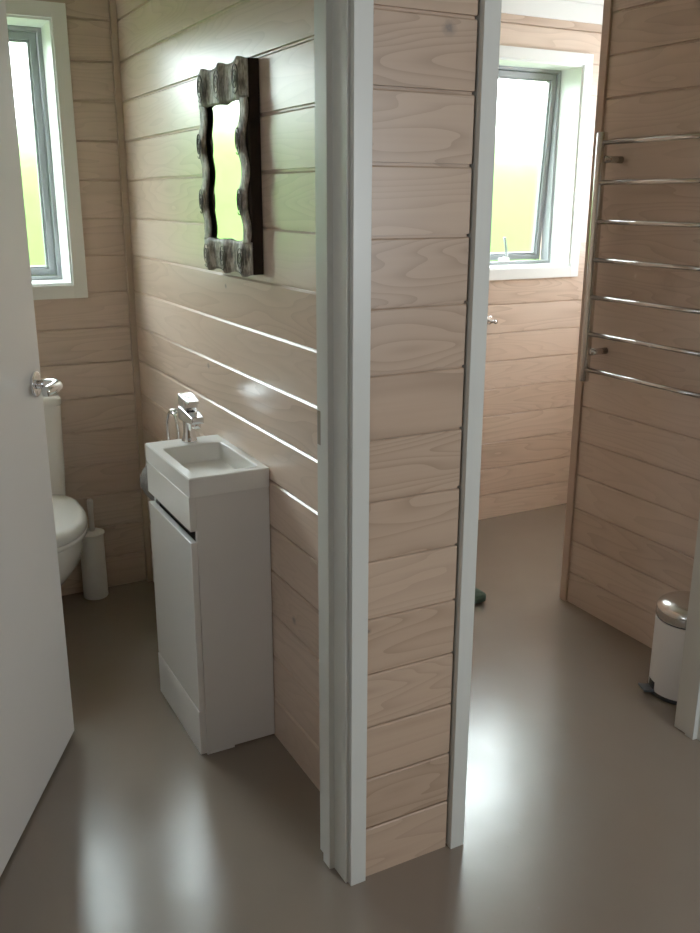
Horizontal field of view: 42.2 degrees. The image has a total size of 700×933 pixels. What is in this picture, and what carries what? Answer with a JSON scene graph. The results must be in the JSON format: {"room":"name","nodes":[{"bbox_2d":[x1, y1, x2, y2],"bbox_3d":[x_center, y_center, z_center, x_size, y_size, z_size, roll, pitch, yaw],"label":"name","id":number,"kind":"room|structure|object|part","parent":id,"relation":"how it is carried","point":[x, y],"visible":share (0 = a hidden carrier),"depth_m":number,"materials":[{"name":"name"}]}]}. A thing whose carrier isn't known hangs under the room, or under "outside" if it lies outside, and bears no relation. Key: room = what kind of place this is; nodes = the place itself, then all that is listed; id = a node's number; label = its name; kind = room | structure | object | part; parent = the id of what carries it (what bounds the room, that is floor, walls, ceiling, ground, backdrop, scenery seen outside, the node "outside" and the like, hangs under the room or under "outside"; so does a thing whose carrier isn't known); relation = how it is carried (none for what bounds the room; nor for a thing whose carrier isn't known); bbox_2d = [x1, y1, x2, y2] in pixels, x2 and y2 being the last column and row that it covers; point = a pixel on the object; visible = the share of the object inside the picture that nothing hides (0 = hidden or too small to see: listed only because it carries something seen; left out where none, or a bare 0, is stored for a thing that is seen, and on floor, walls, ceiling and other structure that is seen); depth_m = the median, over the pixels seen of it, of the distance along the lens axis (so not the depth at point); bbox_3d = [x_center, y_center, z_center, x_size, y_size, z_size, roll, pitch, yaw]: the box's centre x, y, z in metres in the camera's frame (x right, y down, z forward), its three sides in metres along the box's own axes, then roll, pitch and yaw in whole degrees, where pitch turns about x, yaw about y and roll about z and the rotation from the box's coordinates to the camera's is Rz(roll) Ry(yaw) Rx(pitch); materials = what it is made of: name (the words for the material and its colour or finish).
{"room":"hallway","nodes":[
{"label":"hallway","id":0,"kind":"room"},
{"bbox_2d":[139,465,154,500],"bbox_3d":[-0.642,0.023,3.117,0.149,0.190,0.175,-8,18,-27],"label":"toilet roll","id":1,"kind":"object","parent":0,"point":[143,479],"visible":0.1,"depth_m":3.09,"materials":[{"name":"white paper"}]},
{"bbox_2d":[116,0,319,790],"bbox_3d":[-0.390,-0.446,2.753,0.050,2.400,1.834,-8,18,-27],"label":"wall partition","id":2,"kind":"structure","parent":0,"point":[245,347],"depth_m":2.54,"materials":[{"name":"beige wood"}]},
{"bbox_2d":[108,0,152,580],"bbox_3d":[-0.845,-0.669,3.505,0.022,2.400,0.022,-8,18,-27],"label":"trim","id":3,"kind":"structure","parent":2,"relation":"attached to","point":[112,3],"depth_m":3.47,"materials":[{"name":"beige wood"}]},
{"bbox_2d":[166,408,180,439],"bbox_3d":[-0.580,-0.125,3.095,0.062,0.178,0.135,-8,18,-27],"label":"towel ring","id":4,"kind":"object","parent":2,"relation":"attached to","point":[173,412],"visible":0.55,"depth_m":3.06,"materials":[{"name":"silver metal"}]},
{"bbox_3d":[-0.583,-0.188,3.073,0.053,0.018,0.018,-8,18,-27],"label":"arm","id":5,"kind":"part","parent":4,"relation":"part of","materials":[{"name":"silver metal"}]},
{"bbox_2d":[196,56,263,276],"bbox_3d":[-0.331,-0.789,2.427,0.048,0.534,0.384,-8,18,-27],"label":"wall mirror","id":6,"kind":"object","parent":2,"relation":"attached to","point":[228,142],"visible":1,"depth_m":2.37,"materials":[{"name":"brown wood"}]},
{"bbox_3d":[-0.340,-0.994,2.358,0.015,0.102,0.368,-8,18,-27],"label":"rail","id":7,"kind":"part","parent":6,"relation":"part of","materials":[{"name":"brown wood"}]},
{"bbox_2d":[207,100,242,240],"bbox_3d":[-0.330,-0.788,2.425,0.003,0.425,0.276,-8,18,-27],"label":"mirror glass","id":8,"kind":"object","parent":6,"relation":"attached to","point":[224,166],"depth_m":2.44,"materials":[{"name":"silver mirror"}]},
{"bbox_3d":[-0.341,-0.575,2.482,0.015,0.094,0.368,-8,18,-27],"label":"rail","id":9,"kind":"part","parent":6,"relation":"part of","materials":[{"name":"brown wood"}]},
{"bbox_2d":[34,0,601,595],"bbox_3d":[-0.196,-0.793,3.930,3.780,2.400,0.227,-8,18,-27],"label":"wall","id":10,"kind":"structure","parent":0,"point":[84,344],"depth_m":3.70,"materials":[{"name":"beige wood"}]},
{"bbox_2d":[5,0,87,299],"bbox_3d":[-1.399,-1.098,3.205,0.807,1.008,0.233,-8,18,-27],"label":"window","id":11,"kind":"structure","parent":10,"relation":"in","point":[37,30],"depth_m":3.35,"materials":[{"name":"paint"}]},
{"bbox_3d":[-1.442,-1.122,3.284,0.609,0.810,0.015,-8,18,-27],"label":"pane","id":12,"kind":"part","parent":11,"relation":"part of","materials":[{"name":"clear glass"}]},
{"bbox_3d":[-1.441,-1.121,3.283,0.659,0.860,0.050,-8,18,-27],"label":"sash","id":13,"kind":"part","parent":11,"relation":"part of","materials":[{"name":"grey metal"}]},
{"bbox_3d":[-1.437,-1.119,3.275,0.693,0.894,0.055,-8,18,-27],"label":"frame","id":14,"kind":"part","parent":11,"relation":"part of","materials":[{"name":"grey metal"}]},
{"bbox_2d":[487,316,497,324],"bbox_3d":[0.671,-0.686,4.272,0.042,0.042,0.056,-8,18,-27],"label":"robe hook","id":15,"kind":"object","parent":10,"relation":"attached to","point":[490,320],"visible":0.91,"depth_m":4.28,"materials":[{"name":"silver metal"}]},
{"bbox_2d":[489,45,593,280],"bbox_3d":[0.713,-1.396,4.248,0.794,1.005,0.248,-8,18,-27],"label":"window","id":16,"kind":"structure","parent":10,"relation":"in","point":[544,96],"depth_m":4.36,"materials":[{"name":"paint"}]},
{"bbox_3d":[0.753,-1.057,4.388,0.016,0.101,0.040,12,20,36],"label":"catch lever","id":17,"kind":"part","parent":16,"relation":"part of","materials":[{"name":"grey metal"}]},
{"bbox_3d":[0.674,-1.417,4.318,0.596,0.806,0.049,-8,18,-27],"label":"pane","id":18,"kind":"part","parent":16,"relation":"part of","materials":[{"name":"clear glass"}]},
{"bbox_3d":[0.675,-1.417,4.317,0.646,0.858,0.086,-8,18,-27],"label":"sash","id":19,"kind":"part","parent":16,"relation":"part of","materials":[{"name":"grey metal"}]},
{"bbox_3d":[0.688,-1.409,4.294,0.680,0.891,0.055,-8,18,-27],"label":"frame","id":20,"kind":"part","parent":16,"relation":"part of","materials":[{"name":"grey metal"}]},
{"bbox_2d":[501,0,603,24],"bbox_3d":[0.377,-1.951,3.759,2.500,0.078,0.016,-8,18,-27],"label":"ceiling","id":21,"kind":"structure","parent":10,"relation":"attached to","point":[551,9],"depth_m":4.03,"materials":[{"name":"paint"}]},
{"bbox_2d":[0,503,699,932],"bbox_3d":[0.481,1.153,1.727,5.250,0.080,5.550,-8,18,-27],"label":"floor","id":22,"kind":"structure","parent":0,"point":[582,802],"depth_m":2.40,"materials":[{"name":"grey concrete"}]},
{"bbox_2d":[43,394,87,585],"bbox_3d":[-1.153,0.218,3.211,0.406,0.864,0.664,-8,18,-27],"label":"toilet","id":23,"kind":"object","parent":22,"relation":"on","point":[70,518],"visible":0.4,"depth_m":3.20,"materials":[{"name":"ceramic"}]},
{"bbox_3d":[-1.264,-0.235,3.297,0.396,0.032,0.186,-8,18,-27],"label":"cistern lid","id":24,"kind":"part","parent":23,"relation":"part of","materials":[{"name":"ceramic"}]},
{"bbox_3d":[-1.110,0.190,3.118,0.406,0.052,0.480,-8,18,-27],"label":"lid","id":25,"kind":"part","parent":23,"relation":"part of","materials":[{"name":"plastic"}]},
{"bbox_3d":[-1.110,0.225,3.127,0.406,0.017,0.478,-8,18,-27],"label":"seat","id":26,"kind":"part","parent":23,"relation":"part of","materials":[{"name":"plastic"}]},
{"bbox_2d":[81,498,107,599],"bbox_3d":[-1.033,0.328,3.640,0.106,0.411,0.106,-8,18,-27],"label":"toilet brush","id":27,"kind":"object","parent":22,"relation":"on","point":[93,561],"visible":0.88,"depth_m":3.62,"materials":[{"name":"plastic"}]},
{"bbox_3d":[-1.029,0.193,3.605,0.025,0.134,0.025,-8,18,-27],"label":"brush handle","id":28,"kind":"part","parent":27,"relation":"part of","materials":[{"name":"plastic"}]},
{"bbox_3d":[-1.033,0.262,3.621,0.106,0.010,0.106,-8,18,-27],"label":"brush lid","id":29,"kind":"part","parent":27,"relation":"part of","materials":[{"name":"plastic"}]},
{"bbox_2d":[145,434,274,753],"bbox_3d":[-0.422,0.370,2.739,0.232,0.843,0.416,-8,18,-27],"label":"vanity unit","id":30,"kind":"object","parent":22,"relation":"on","point":[210,515],"visible":1,"depth_m":2.59,"materials":[{"name":"wood"}]},
{"bbox_3d":[-0.515,0.079,2.599,0.019,0.097,0.404,-8,18,-27],"label":"fascia panel","id":31,"kind":"part","parent":30,"relation":"part of","materials":[{"name":"white wood"}]},
{"bbox_3d":[-0.516,0.402,2.695,0.018,0.513,0.404,-8,18,-27],"label":"cabinet door","id":32,"kind":"part","parent":30,"relation":"part of","materials":[{"name":"white wood"}]},
{"bbox_3d":[-0.518,0.718,2.792,0.019,0.140,0.404,-8,18,-27],"label":"plinth panel","id":33,"kind":"part","parent":30,"relation":"part of","materials":[{"name":"white wood"}]},
{"bbox_2d":[178,392,203,442],"bbox_3d":[-0.474,-0.140,2.719,0.049,0.146,0.116,-8,18,-27],"label":"mixer tap","id":34,"kind":"object","parent":30,"relation":"on","point":[191,417],"visible":1,"depth_m":2.71,"materials":[{"name":"silver metal"}]},
{"bbox_3d":[-0.474,-0.152,2.716,0.045,0.040,0.116,-8,18,-27],"label":"spout","id":35,"kind":"part","parent":34,"relation":"part of","materials":[{"name":"silver metal"}]},
{"bbox_2d":[145,434,268,497],"bbox_3d":[-0.421,0.034,2.640,0.230,0.141,0.416,-8,18,-27],"label":"basin","id":36,"kind":"object","parent":30,"relation":"in","point":[211,466],"depth_m":2.59,"materials":[{"name":"white ceramic"}]},
{"bbox_2d":[474,587,485,603],"bbox_3d":[0.302,0.538,3.582,0.482,0.043,0.150,-8,18,-27],"label":"bath mat","id":37,"kind":"object","parent":22,"relation":"on","point":[480,596],"visible":0.1,"depth_m":3.62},
{"bbox_2d":[638,591,689,704],"bbox_3d":[1.074,0.579,2.938,0.235,0.338,0.204,-8,18,-27],"label":"pedal bin","id":38,"kind":"object","parent":22,"relation":"on","point":[671,611],"visible":0.75,"depth_m":2.89,"materials":[{"name":"metal"}]},
{"bbox_3d":[1.087,0.448,2.907,0.203,0.068,0.203,-8,18,-27],"label":"dome lid","id":39,"kind":"part","parent":38,"relation":"part of","materials":[{"name":"metal"}]},
{"bbox_2d":[366,0,477,875],"bbox_3d":[0.106,-0.203,1.936,0.235,2.400,0.137,-8,18,-27],"label":"wall","id":40,"kind":"structure","parent":0,"point":[424,51],"depth_m":1.89,"materials":[{"name":"beige wood"}]},
{"bbox_2d":[314,0,350,882],"bbox_3d":[-0.025,-0.007,1.924,0.057,2.030,0.134,-8,18,-27],"label":"door frame","id":41,"kind":"structure","parent":40,"relation":"attached to","point":[332,18],"depth_m":1.87,"materials":[{"name":"paint"}]},
{"bbox_2d":[317,410,320,444],"bbox_3d":[-0.062,-0.081,1.938,0.003,0.075,0.030,-8,18,-27],"label":"strike plate","id":42,"kind":"object","parent":41,"relation":"attached to","point":[318,411],"visible":0.53,"depth_m":1.94,"materials":[{"name":"metal"}]},
{"bbox_2d":[348,0,373,885],"bbox_3d":[0.019,-0.008,1.859,0.040,2.070,0.014,-8,18,-27],"label":"trim","id":43,"kind":"structure","parent":40,"relation":"attached to","point":[361,50],"depth_m":1.82,"materials":[{"name":"paint"}]},
{"bbox_2d":[446,0,501,848],"bbox_3d":[0.228,-0.043,2.051,0.028,2.030,0.136,-8,18,-27],"label":"door frame","id":44,"kind":"structure","parent":40,"relation":"attached to","point":[477,17],"depth_m":1.95,"materials":[{"name":"paint"}]},
{"bbox_2d":[566,0,603,4],"bbox_3d":[0.488,-1.225,1.024,5.250,0.080,5.550,-8,18,-27],"label":"ceiling","id":45,"kind":"structure","parent":0,"point":[598,2],"depth_m":4.06,"materials":[{"name":"paint"}]},
{"bbox_2d":[567,0,699,647],"bbox_3d":[1.111,-0.511,2.990,0.090,2.400,0.863,-8,18,-27],"label":"wall","id":46,"kind":"structure","parent":0,"point":[637,504],"depth_m":3.09,"materials":[{"name":"beige wood"}]},
{"bbox_2d":[560,0,612,600],"bbox_3d":[0.866,-0.613,3.332,0.010,2.400,0.035,-8,18,-27],"label":"trim","id":47,"kind":"structure","parent":46,"relation":"attached to","point":[608,4],"depth_m":3.38,"materials":[{"name":"beige wood"}]},
{"bbox_2d":[579,132,699,398],"bbox_3d":[1.006,-0.651,2.948,0.097,0.847,0.593,-8,18,-27],"label":"heated towel rail","id":48,"kind":"object","parent":46,"relation":"attached to","point":[601,158],"visible":1,"depth_m":3.06,"materials":[{"name":"metal"}]},
{"bbox_3d":[1.777,-0.449,2.786,1.590,2.400,0.137,-8,18,-27],"label":"wall","id":49,"kind":"structure","parent":0,"visible":0},
{"bbox_2d":[674,513,699,740],"bbox_3d":[1.048,-0.163,2.463,0.063,2.030,0.122,-8,18,-27],"label":"door frame","id":50,"kind":"structure","parent":49,"relation":"attached to","point":[687,717],"depth_m":2.69,"materials":[{"name":"paint"}]},
{"bbox_3d":[-0.819,0.111,1.518,0.035,2.030,0.138,-8,18,-27],"label":"door frame","id":51,"kind":"structure","parent":0,"visible":0},
{"bbox_2d":[0,0,73,875],"bbox_3d":[-0.875,-0.043,2.034,0.205,2.008,0.884,2,17,5],"label":"door","id":52,"kind":"structure","parent":51,"relation":"attached to","point":[37,723],"depth_m":2.29,"materials":[{"name":"paint"}]},
{"bbox_3d":[-0.823,-0.216,2.381,0.009,0.068,0.068,0,16,0],"label":"handle","id":53,"kind":"part","parent":52,"relation":"part of","materials":[{"name":"silver metal"}]},
{"bbox_3d":[-0.771,-0.205,2.345,0.067,0.031,0.134,-8,18,-27],"label":"lever","id":54,"kind":"part","parent":52,"relation":"part of","materials":[{"name":"silver metal"}]}
]}

